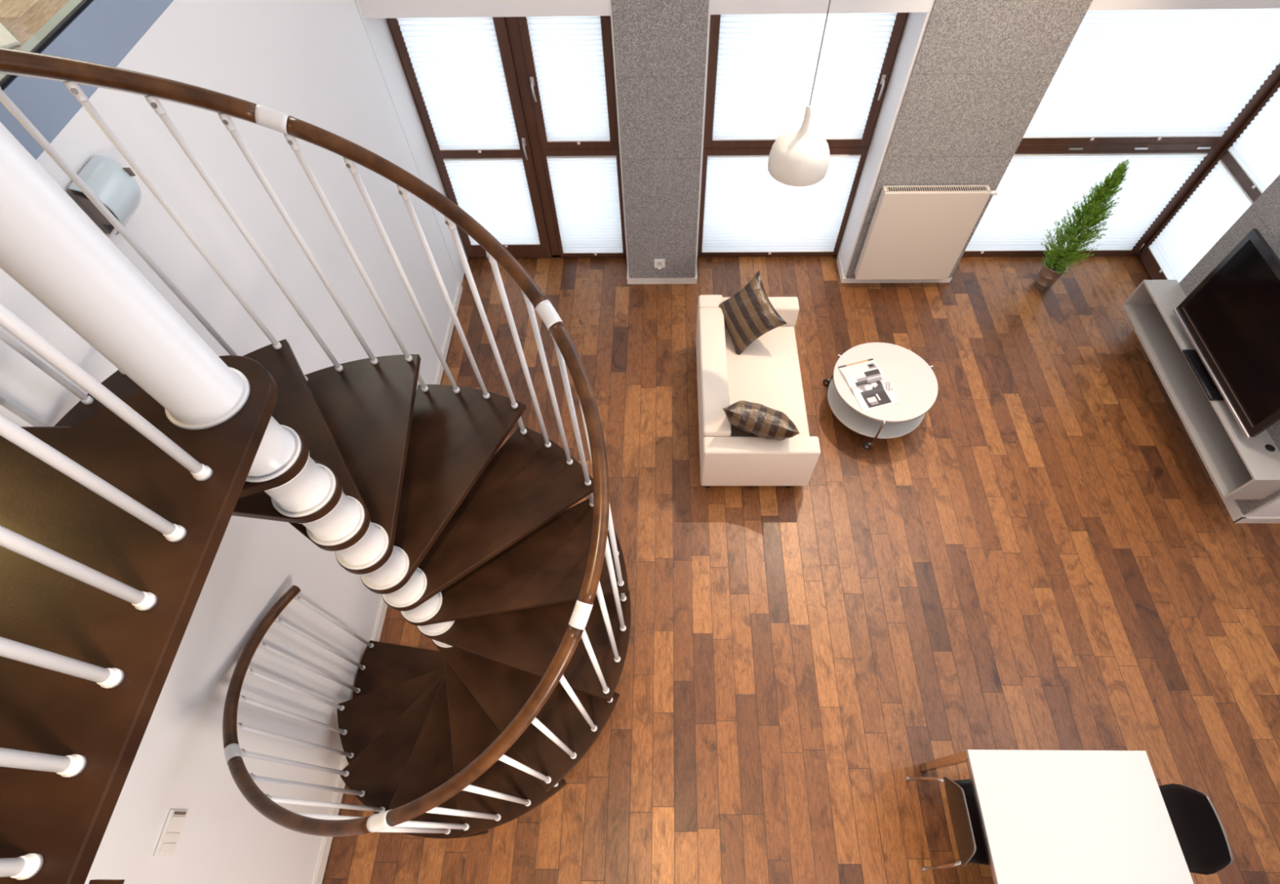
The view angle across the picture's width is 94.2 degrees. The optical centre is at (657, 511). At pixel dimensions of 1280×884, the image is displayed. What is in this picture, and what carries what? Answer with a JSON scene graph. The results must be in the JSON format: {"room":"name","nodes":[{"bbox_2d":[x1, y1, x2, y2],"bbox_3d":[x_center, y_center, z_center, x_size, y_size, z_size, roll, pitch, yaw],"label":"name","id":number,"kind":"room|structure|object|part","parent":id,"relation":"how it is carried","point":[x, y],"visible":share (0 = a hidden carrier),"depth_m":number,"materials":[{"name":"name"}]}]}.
{"room":"living room","nodes":[
{"label":"living room","id":0,"kind":"room"},
{"bbox_2d":[0,0,69,49],"bbox_3d":[-3.763,-0.828,1.686,3.028,0.020,8.220,0,61,1],"label":"floor","id":1,"kind":"structure","parent":0,"point":[23,19],"depth_m":2.22,"materials":[{"name":"brown wood"}]},
{"bbox_2d":[0,22,19,48],"bbox_3d":[-3.244,-1.779,2.182,1.200,0.012,1.600,-41,68,-19],"label":"rug","id":2,"kind":"object","parent":1,"relation":"on","point":[7,41],"visible":1,"depth_m":2.10,"materials":[{"name":"white fabric"}]},
{"bbox_2d":[0,0,467,883],"bbox_3d":[-2.225,-0.035,3.242,0.160,3.203,8.350,0,61,1],"label":"wall","id":3,"kind":"structure","parent":0,"point":[323,64],"depth_m":3.17,"materials":[{"name":"white paint"}]},
{"bbox_2d":[0,0,173,159],"bbox_3d":[-2.188,-0.790,1.732,0.046,0.170,8.220,0,61,1],"label":"trim","id":4,"kind":"structure","parent":3,"relation":"attached to","point":[104,32],"depth_m":2.21,"materials":[{"name":"blue"}]},
{"bbox_2d":[0,0,92,89],"bbox_3d":[-2.184,-0.908,1.184,0.019,0.900,7.700,0,61,1],"label":"glass balustrade","id":5,"kind":"object","parent":4,"relation":"on","point":[75,11],"visible":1,"depth_m":2.13,"materials":[{"name":"black"}]},
{"bbox_2d":[66,155,141,235],"bbox_3d":[-2.099,-1.228,2.298,0.116,0.194,0.242,0,61,1],"label":"wall lamp","id":6,"kind":"object","parent":3,"relation":"attached to","point":[114,184],"visible":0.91,"depth_m":2.25,"materials":[{"name":"silver glass"}]},
{"bbox_3d":[-2.148,-1.210,2.290,0.020,0.180,0.196,0,61,1],"label":"plate","id":7,"kind":"part","parent":6,"relation":"part of","materials":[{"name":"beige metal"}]},
{"bbox_3d":[-2.106,-1.134,2.234,0.065,0.125,0.005,0,61,1],"label":"plate","id":8,"kind":"part","parent":6,"relation":"part of","materials":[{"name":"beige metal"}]},
{"bbox_2d":[153,808,188,856],"bbox_3d":[-2.146,1.420,2.626,0.016,0.110,0.180,0,61,1],"label":"light switch","id":9,"kind":"object","parent":3,"relation":"attached to","point":[168,840],"visible":1,"depth_m":2.62,"materials":[{"name":"white plastic"}]},
{"bbox_2d":[311,281,462,883],"bbox_3d":[-2.121,0.940,4.482,0.016,0.088,7.635,0,61,1],"label":"baseboard","id":10,"kind":"structure","parent":3,"relation":"attached to","point":[337,797],"depth_m":4.46,"materials":[{"name":"white paint"}]},
{"bbox_2d":[321,235,1279,883],"bbox_3d":[1.665,0.656,4.705,8.000,0.120,8.600,0,61,1],"label":"floor","id":11,"kind":"structure","parent":0,"point":[1050,559],"depth_m":4.63,"materials":[{"name":"brown wood"}]},
{"bbox_2d":[0,47,631,883],"bbox_3d":[-1.159,1.302,1.796,2.008,4.426,4.530,0,61,1],"label":"spiral staircase","id":12,"kind":"structure","parent":11,"relation":"on","point":[522,595],"depth_m":1.98,"materials":[{"name":"brown wood"}]},
{"bbox_2d":[0,302,213,879],"bbox_3d":[-1.096,0.563,0.470,0.053,1.036,2.150,0,61,1],"label":"landing railing","id":13,"kind":"object","parent":12,"relation":"on","point":[27,866],"visible":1,"depth_m":1.08,"materials":[{"name":"white"}]},
{"bbox_2d":[88,879,124,883],"bbox_3d":[-0.992,1.744,0.467,0.049,0.017,2.476,0,61,1],"label":"trim","id":14,"kind":"structure","parent":12,"relation":"attached to","point":[95,881],"depth_m":1.05,"materials":[{"name":"brown wood"}]},
{"bbox_3d":[-1.162,-0.582,0.999,0.202,1.215,0.202,0,61,1],"label":"newel post","id":15,"kind":"part","parent":12,"relation":"part of","materials":[{"name":"white"}]},
{"bbox_3d":[-1.623,-1.163,1.580,0.878,0.438,0.149,-28,64,-14],"label":"handrail","id":16,"kind":"part","parent":12,"relation":"part of","materials":[{"name":"brown wood"}]},
{"bbox_3d":[-2.011,0.749,2.973,0.172,0.482,0.968,-13,62,-6],"label":"handrail","id":17,"kind":"part","parent":12,"relation":"part of","materials":[{"name":"brown wood"}]},
{"bbox_3d":[-1.399,1.110,2.259,0.878,0.438,0.149,14,62,8],"label":"handrail","id":18,"kind":"part","parent":12,"relation":"part of","materials":[{"name":"brown wood"}]},
{"bbox_3d":[-0.750,-0.992,1.956,0.878,0.438,0.149,23,64,13],"label":"handrail","id":19,"kind":"part","parent":12,"relation":"part of","materials":[{"name":"brown wood"}]},
{"bbox_3d":[-0.554,0.745,1.966,0.878,0.438,0.149,-37,67,-18],"label":"handrail","id":20,"kind":"part","parent":12,"relation":"part of","materials":[{"name":"brown wood"}]},
{"bbox_3d":[-0.242,-0.170,1.981,0.149,0.439,0.880,-6,61,-3],"label":"handrail","id":21,"kind":"part","parent":12,"relation":"part of","materials":[{"name":"brown wood"}]},
{"bbox_2d":[695,294,820,488],"bbox_3d":[0.816,-1.060,5.223,0.903,0.645,1.705,0,61,1],"label":"sofa","id":22,"kind":"object","parent":11,"relation":"on","point":[767,373],"visible":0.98,"depth_m":4.97,"materials":[{"name":"beige"}]},
{"bbox_3d":[0.479,-1.829,5.421,0.218,0.245,0.162,0,61,1],"label":"backrest corner","id":23,"kind":"part","parent":22,"relation":"part of","materials":[{"name":"beige"}]},
{"bbox_3d":[0.474,-1.084,5.183,0.220,0.545,1.375,0,61,1],"label":"backrest","id":24,"kind":"part","parent":22,"relation":"part of","materials":[{"name":"beige"}]},
{"bbox_3d":[0.821,-1.752,5.562,0.903,0.515,0.165,0,61,1],"label":"armrest","id":25,"kind":"part","parent":22,"relation":"part of","materials":[{"name":"beige"}]},
{"bbox_2d":[718,270,786,355],"bbox_3d":[0.788,-1.714,5.191,0.373,0.539,0.628,-25,64,-12],"label":"cushion","id":26,"kind":"object","parent":22,"relation":"on","point":[748,314],"visible":0.97,"depth_m":5.11,"materials":[{"name":"brown fabric"}]},
{"bbox_3d":[0.810,-0.399,4.826,0.903,0.505,0.165,0,61,1],"label":"armrest","id":27,"kind":"part","parent":22,"relation":"part of","materials":[{"name":"beige"}]},
{"bbox_2d":[722,400,799,440],"bbox_3d":[0.800,-0.716,4.683,0.665,0.551,0.395,15,63,9],"label":"cushion","id":28,"kind":"object","parent":22,"relation":"on","point":[757,420],"visible":0.98,"depth_m":4.44,"materials":[{"name":"brown fabric"}]},
{"bbox_3d":[0.916,-1.078,5.188,0.678,0.130,1.381,0,61,1],"label":"seat","id":29,"kind":"part","parent":22,"relation":"part of","materials":[{"name":"beige"}]},
{"bbox_2d":[822,342,937,449],"bbox_3d":[1.976,-1.031,5.323,0.895,0.414,0.912,0,61,1],"label":"coffee table","id":30,"kind":"object","parent":11,"relation":"on","point":[914,383],"visible":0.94,"depth_m":5.19,"materials":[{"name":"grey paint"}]},
{"bbox_2d":[837,358,900,411],"bbox_3d":[1.817,-1.100,5.114,0.340,0.025,0.517,-15,62,-7],"label":"open magazine","id":31,"kind":"object","parent":30,"relation":"on","point":[866,380],"visible":1,"depth_m":5.10,"materials":[{"name":"white paper"}]},
{"bbox_2d":[827,378,924,438],"bbox_3d":[1.977,-1.015,5.369,0.872,0.017,0.872,0,61,1],"label":"shelf","id":32,"kind":"object","parent":30,"relation":"attached to","point":[856,422],"depth_m":5.23,"materials":[{"name":"grey paint"}]},
{"bbox_3d":[1.887,-0.667,5.083,0.032,0.325,0.032,0,61,1],"label":"leg","id":33,"kind":"part","parent":30,"relation":"part of","materials":[{"name":"brown metal"}]},
{"bbox_2d":[905,776,989,871],"bbox_3d":[1.898,1.836,3.521,0.487,0.816,0.544,0,61,1],"label":"dining chair","id":34,"kind":"object","parent":11,"relation":"on","point":[967,831],"visible":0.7,"depth_m":3.36,"materials":[{"name":"black"}]},
{"bbox_3d":[1.752,1.740,3.772,0.199,0.448,0.034,31,66,16],"label":"leg","id":35,"kind":"part","parent":34,"relation":"part of","materials":[{"name":"silver metal"}]},
{"bbox_3d":[1.749,2.097,3.576,0.199,0.448,0.034,-30,65,-15],"label":"leg","id":36,"kind":"part","parent":34,"relation":"part of","materials":[{"name":"silver metal"}]},
{"bbox_2d":[1033,257,1068,291],"bbox_3d":[4.049,-2.439,6.149,0.227,0.271,0.227,0,61,1],"label":"plant pot","id":37,"kind":"object","parent":11,"relation":"on","point":[1046,277],"depth_m":6.07,"materials":[{"name":"metal"}]},
{"bbox_2d":[920,749,1193,883],"bbox_3d":[2.275,2.266,3.320,1.008,0.745,1.650,0,61,1],"label":"dining table","id":38,"kind":"object","parent":11,"relation":"on","point":[1046,816],"visible":1,"depth_m":3.23,"materials":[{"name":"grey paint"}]},
{"bbox_3d":[1.803,1.569,3.717,0.048,0.707,0.048,0,61,1],"label":"leg","id":39,"kind":"part","parent":38,"relation":"part of","materials":[{"name":"brown wood"}]},
{"bbox_2d":[1033,159,1130,291],"bbox_3d":[4.048,-2.695,5.680,0.511,1.339,0.509,0,61,1],"label":"cypress","id":40,"kind":"object","parent":11,"relation":"on","point":[1053,267],"visible":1,"depth_m":5.66,"materials":[{"name":"plant"}]},
{"bbox_3d":[4.043,-2.689,5.694,0.021,0.890,0.021,20,63,11],"label":"stem","id":41,"kind":"part","parent":40,"relation":"part of","materials":[{"name":"green"}]},
{"bbox_2d":[1158,783,1233,875],"bbox_3d":[2.754,1.863,3.494,0.487,0.816,0.544,0,61,1],"label":"dining chair","id":42,"kind":"object","parent":11,"relation":"on","point":[1200,833],"visible":0.4,"depth_m":3.27,"materials":[{"name":"black"}]},
{"bbox_2d":[357,0,1279,277],"bbox_3d":[1.603,-4.031,4.016,7.790,5.600,0.545,0,61,1],"label":"wall","id":43,"kind":"structure","parent":0,"point":[371,9],"depth_m":4.28,"materials":[{"name":"white paint"}]},
{"bbox_2d":[0,0,82,80],"bbox_3d":[-2.219,-0.832,1.655,0.060,0.006,8.220,0,61,1],"label":"trim","id":44,"kind":"structure","parent":43,"relation":"attached to","point":[35,39],"depth_m":2.16,"materials":[{"name":"grey"}]},
{"bbox_2d":[386,15,626,257],"bbox_3d":[-1.229,-3.395,5.530,1.815,2.402,0.214,0,61,1],"label":"window","id":45,"kind":"structure","parent":43,"relation":"in","point":[513,36],"depth_m":5.46,"materials":[{"name":"brown wood"}]},
{"bbox_2d":[396,17,519,153],"bbox_3d":[-1.655,-3.639,4.989,0.744,1.237,0.032,0,61,1],"label":"blind","id":46,"kind":"object","parent":45,"relation":"attached to","point":[456,62],"visible":0.95,"depth_m":5.01,"materials":[{"name":"fabric"}]},
{"bbox_3d":[-1.648,-3.359,5.509,0.744,0.012,0.024,0,61,1],"label":"blind rail","id":47,"kind":"part","parent":46,"relation":"part of","materials":[{"name":"white plastic"}]},
{"bbox_3d":[-1.639,-3.393,5.523,0.910,2.362,0.070,0,61,1],"label":"door","id":48,"kind":"part","parent":45,"relation":"part of","materials":[{"name":"brown wood"}]},
{"bbox_2d":[443,158,540,247],"bbox_3d":[-1.642,-3.084,6.000,0.744,0.944,0.032,0,61,1],"label":"blind","id":49,"kind":"object","parent":45,"relation":"attached to","point":[494,192],"visible":0.94,"depth_m":5.92,"materials":[{"name":"fabric"}]},
{"bbox_3d":[-1.647,-3.312,5.594,0.744,0.012,0.024,0,61,1],"label":"blind rail","id":50,"kind":"part","parent":49,"relation":"part of","materials":[{"name":"white plastic"}]},
{"bbox_3d":[-1.636,-2.874,6.391,0.744,0.012,0.024,0,61,1],"label":"blind rail","id":51,"kind":"part","parent":49,"relation":"part of","materials":[{"name":"white plastic"}]},
{"bbox_3d":[-1.225,-3.338,5.477,0.032,0.171,0.064,0,61,1],"label":"handle","id":52,"kind":"part","parent":45,"relation":"part of","materials":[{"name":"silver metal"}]},
{"bbox_3d":[-1.056,-3.576,5.041,0.033,0.171,0.064,0,61,1],"label":"handle","id":53,"kind":"part","parent":45,"relation":"part of","materials":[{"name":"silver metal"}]},
{"bbox_2d":[526,16,609,144],"bbox_3d":[-0.729,-3.656,4.946,0.574,1.168,0.032,0,61,1],"label":"blind","id":54,"kind":"object","parent":45,"relation":"attached to","point":[567,51],"visible":0.92,"depth_m":4.97,"materials":[{"name":"fabric"}]},
{"bbox_3d":[-0.722,-3.392,5.435,0.574,0.012,0.024,0,61,1],"label":"blind rail","id":55,"kind":"part","parent":54,"relation":"part of","materials":[{"name":"white plastic"}]},
{"bbox_3d":[-0.726,-3.673,5.000,0.723,1.197,0.070,0,61,1],"label":"sash","id":56,"kind":"part","parent":45,"relation":"part of","materials":[{"name":"brown wood"}]},
{"bbox_2d":[546,155,622,255],"bbox_3d":[-0.711,-3.068,6.042,0.652,1.068,0.032,0,61,1],"label":"blind","id":57,"kind":"object","parent":45,"relation":"attached to","point":[585,192],"visible":1,"depth_m":5.98,"materials":[{"name":"fabric"}]},
{"bbox_3d":[-0.717,-3.325,5.581,0.652,0.012,0.024,0,61,1],"label":"blind rail","id":58,"kind":"part","parent":57,"relation":"part of","materials":[{"name":"white plastic"}]},
{"bbox_3d":[-0.705,-2.828,6.488,0.652,0.012,0.024,0,61,1],"label":"blind rail","id":59,"kind":"part","parent":57,"relation":"part of","materials":[{"name":"white plastic"}]},
{"bbox_2d":[653,258,665,269],"bbox_3d":[0.020,-2.545,6.123,0.110,0.114,0.022,0,61,1],"label":"wall outlet","id":60,"kind":"object","parent":43,"relation":"attached to","point":[658,263],"visible":1,"depth_m":6.11,"materials":[{"name":"white plastic"}]},
{"bbox_2d":[657,262,662,266],"bbox_3d":[0.020,-2.548,6.119,0.052,0.052,0.003,0,61,1],"label":"socket","id":61,"kind":"object","parent":60,"relation":"attached to","point":[659,264],"depth_m":6.12,"materials":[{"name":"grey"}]},
{"bbox_2d":[611,0,709,278],"bbox_3d":[0.013,-3.805,3.871,0.692,5.525,0.020,0,61,1],"label":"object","id":62,"kind":"structure","parent":43,"relation":"attached to","point":[660,46],"depth_m":4.94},
{"bbox_2d":[626,266,697,284],"bbox_3d":[0.049,-2.602,6.406,0.746,0.072,0.354,0,61,1],"label":"baseboard","id":63,"kind":"structure","parent":43,"relation":"attached to","point":[664,280],"depth_m":6.32,"materials":[{"name":"white paint"}]},
{"bbox_2d":[697,12,908,256],"bbox_3d":[1.172,-3.394,5.497,1.588,2.402,0.214,0,61,1],"label":"window","id":64,"kind":"structure","parent":43,"relation":"in","point":[710,147],"depth_m":5.45,"materials":[{"name":"brown wood"}]},
{"bbox_2d":[702,154,861,254],"bbox_3d":[1.189,-3.066,6.017,1.427,1.066,0.032,0,61,1],"label":"blind","id":65,"kind":"object","parent":64,"relation":"attached to","point":[747,210],"visible":0.93,"depth_m":6.01,"materials":[{"name":"fabric"}]},
{"bbox_3d":[1.196,-2.827,6.461,1.427,0.012,0.024,0,61,1],"label":"blind rail","id":66,"kind":"part","parent":65,"relation":"part of","materials":[{"name":"white plastic"}]},
{"bbox_3d":[1.183,-3.323,5.557,1.427,0.012,0.024,0,61,1],"label":"blind rail","id":67,"kind":"part","parent":65,"relation":"part of","materials":[{"name":"white plastic"}]},
{"bbox_2d":[697,146,867,255],"bbox_3d":[1.188,-3.113,6.016,1.525,1.160,0.070,0,61,1],"label":"window pane","id":68,"kind":"object","parent":64,"relation":"attached to","point":[707,151],"depth_m":5.77,"materials":[{"name":"white glass"}]},
{"bbox_2d":[712,13,897,140],"bbox_3d":[1.172,-3.663,4.912,1.356,1.146,0.024,0,61,1],"label":"blind","id":69,"kind":"object","parent":64,"relation":"attached to","point":[767,63],"visible":0.87,"depth_m":4.94,"materials":[{"name":"fabric"}]},
{"bbox_3d":[1.179,-3.391,5.409,1.356,0.012,0.024,0,61,1],"label":"blind rail","id":70,"kind":"part","parent":69,"relation":"part of","materials":[{"name":"white plastic"}]},
{"bbox_3d":[1.172,-3.672,4.973,1.522,1.197,0.070,0,61,1],"label":"sash","id":71,"kind":"part","parent":64,"relation":"part of","materials":[{"name":"brown wood"}]},
{"bbox_3d":[1.889,-3.570,5.009,0.032,0.171,0.064,0,61,1],"label":"handle","id":72,"kind":"part","parent":64,"relation":"part of","materials":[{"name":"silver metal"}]},
{"bbox_2d":[836,255,951,283],"bbox_3d":[2.531,-2.600,6.372,1.150,0.072,0.354,0,61,1],"label":"baseboard","id":73,"kind":"structure","parent":43,"relation":"attached to","point":[843,280],"depth_m":6.30,"materials":[{"name":"white paint"}]},
{"bbox_2d":[853,185,997,279],"bbox_3d":[2.554,-2.671,5.745,1.031,0.945,0.128,0,61,1],"label":"radiator","id":74,"kind":"object","parent":43,"relation":"attached to","point":[914,233],"visible":1,"depth_m":5.64,"materials":[{"name":"beige metal"}]},
{"bbox_2d":[882,185,991,192],"bbox_3d":[2.506,-2.893,5.333,0.946,0.007,0.092,0,61,1],"label":"grille","id":75,"kind":"object","parent":74,"relation":"attached to","point":[973,188],"depth_m":5.34,"materials":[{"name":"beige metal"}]},
{"bbox_2d":[845,0,1093,278],"bbox_3d":[2.509,-3.800,3.843,1.104,5.540,0.020,0,61,1],"label":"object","id":76,"kind":"structure","parent":43,"relation":"attached to","point":[982,71],"depth_m":4.68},
{"bbox_2d":[961,63,1279,257],"bbox_3d":[4.178,-3.392,5.455,2.200,2.402,0.114,0,61,1],"label":"window","id":77,"kind":"structure","parent":43,"relation":"in","point":[1213,146],"depth_m":5.46,"materials":[{"name":"brown wood"}]},
{"bbox_2d":[1068,147,1082,150],"bbox_3d":[3.846,-3.332,5.465,0.124,0.018,0.014,0,61,1],"label":"vent","id":78,"kind":"object","parent":77,"relation":"attached to","point":[1069,148],"depth_m":5.46,"materials":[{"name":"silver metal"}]},
{"bbox_2d":[964,152,1208,253],"bbox_3d":[4.113,-3.055,5.969,1.963,1.054,0.032,0,61,1],"label":"blind","id":79,"kind":"object","parent":77,"relation":"attached to","point":[1035,192],"visible":0.71,"depth_m":5.87,"materials":[{"name":"fabric"}]},
{"bbox_3d":[4.119,-2.818,6.408,1.963,0.012,0.024,0,61,1],"label":"blind rail","id":80,"kind":"part","parent":79,"relation":"part of","materials":[{"name":"white plastic"}]},
{"bbox_3d":[4.107,-3.309,5.514,1.963,0.012,0.024,0,61,1],"label":"blind rail","id":81,"kind":"part","parent":79,"relation":"part of","materials":[{"name":"white plastic"}]},
{"bbox_2d":[1133,146,1148,150],"bbox_3d":[4.439,-3.332,5.457,0.124,0.018,0.014,0,61,1],"label":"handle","id":82,"kind":"object","parent":77,"relation":"attached to","point":[1134,148],"depth_m":5.45,"materials":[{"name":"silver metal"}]},
{"bbox_2d":[1022,8,1279,140],"bbox_3d":[4.098,-3.653,4.880,1.963,1.170,0.032,0,61,1],"label":"blind","id":83,"kind":"object","parent":77,"relation":"attached to","point":[1123,73],"visible":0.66,"depth_m":4.93,"materials":[{"name":"fabric"}]},
{"bbox_3d":[4.105,-3.388,5.370,1.963,0.012,0.024,0,61,1],"label":"blind rail","id":84,"kind":"part","parent":83,"relation":"part of","materials":[{"name":"white plastic"}]},
{"bbox_2d":[1148,160,1253,283],"bbox_3d":[5.186,-2.596,5.661,0.032,0.950,0.948,0,61,1],"label":"blind","id":85,"kind":"object","parent":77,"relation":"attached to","point":[1218,202],"visible":0.7,"depth_m":5.68,"materials":[{"name":"fabric"}]},
{"bbox_3d":[5.196,-2.381,6.053,0.024,0.012,0.948,0,61,1],"label":"blind rail","id":86,"kind":"part","parent":85,"relation":"part of","materials":[{"name":"white plastic"}]},
{"bbox_3d":[5.185,-2.821,5.250,0.024,0.012,0.948,0,61,1],"label":"blind rail","id":87,"kind":"part","parent":85,"relation":"part of","materials":[{"name":"white plastic"}]},
{"bbox_2d":[1195,146,1211,149],"bbox_3d":[5.008,-3.332,5.449,0.124,0.018,0.014,0,61,1],"label":"vent","id":88,"kind":"object","parent":77,"relation":"attached to","point":[1197,148],"depth_m":5.44,"materials":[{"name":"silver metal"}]},
{"bbox_2d":[1227,87,1279,193],"bbox_3d":[5.172,-3.156,4.640,0.032,1.252,0.948,0,61,1],"label":"blind","id":89,"kind":"object","parent":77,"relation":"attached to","point":[1256,150],"visible":0.95,"depth_m":5.09,"materials":[{"name":"fabric"}]},
{"bbox_3d":[5.183,-2.869,5.164,0.024,0.012,0.948,0,61,1],"label":"blind rail","id":90,"kind":"part","parent":89,"relation":"part of","materials":[{"name":"white plastic"}]},
{"bbox_2d":[1245,496,1279,516],"bbox_3d":[5.129,-2.210,2.969,0.728,5.600,2.168,0,61,1],"label":"wall","id":91,"kind":"structure","parent":0,"point":[1271,508],"depth_m":4.74,"materials":[{"name":"white paint"}]},
{"bbox_2d":[1122,280,1279,499],"bbox_3d":[4.622,-1.114,5.077,0.302,0.300,2.167,0,61,1],"label":"tv cabinet","id":92,"kind":"object","parent":91,"relation":"attached to","point":[1241,468],"visible":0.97,"depth_m":5.06,"materials":[{"name":"grey"}]},
{"bbox_2d":[1173,228,1279,439],"bbox_3d":[4.562,-1.331,4.540,0.233,0.862,1.377,0,61,1],"label":"television","id":93,"kind":"object","parent":92,"relation":"on","point":[1231,320],"visible":1,"depth_m":4.58,"materials":[{"name":"black"}]},
{"bbox_2d":[1133,328,1279,523],"bbox_3d":[4.990,-0.882,5.389,0.450,0.083,2.194,0,61,1],"label":"baseboard","id":94,"kind":"structure","parent":91,"relation":"attached to","point":[1232,506],"depth_m":4.90,"materials":[{"name":"white paint"}]},
{"bbox_2d":[1178,174,1279,515],"bbox_3d":[4.754,-2.240,2.942,0.020,5.515,2.155,0,61,1],"label":"trim","id":95,"kind":"structure","parent":91,"relation":"attached to","point":[1263,215],"depth_m":4.76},
{"bbox_3d":[0.146,-1.925,-0.371,10.900,0.100,8.220,0,61,1],"label":"ceiling","id":96,"kind":"structure","parent":0,"visible":0},
{"bbox_2d":[767,0,831,186],"bbox_3d":[0.859,-2.989,2.231,0.374,3.455,0.374,0,61,1],"label":"pendant lamp","id":97,"kind":"object","parent":96,"relation":"hanging from","point":[799,157],"visible":1,"depth_m":3.57,"materials":[{"name":"white ceramic"}]},
{"bbox_3d":[0.877,-2.247,3.583,0.374,0.370,0.374,0,61,1],"label":"lamp shade","id":98,"kind":"part","parent":97,"relation":"part of","materials":[{"name":"white ceramic"}]},
{"bbox_3d":[0.857,-3.066,2.091,0.006,3.095,0.006,-20,63,-10],"label":"cord","id":99,"kind":"part","parent":97,"relation":"part of","materials":[{"name":"grey plastic"}]},
{"bbox_3d":[5.125,-4.043,2.628,0.728,3.238,0.719,0,61,1],"label":"wall","id":100,"kind":"structure","parent":0,"visible":0},
{"bbox_2d":[1136,80,1279,279],"bbox_3d":[5.240,-2.856,5.146,0.150,2.402,1.153,0,61,1],"label":"window","id":101,"kind":"structure","parent":100,"relation":"in","point":[1152,267],"depth_m":5.44,"materials":[{"name":"brown wood"}]}
]}

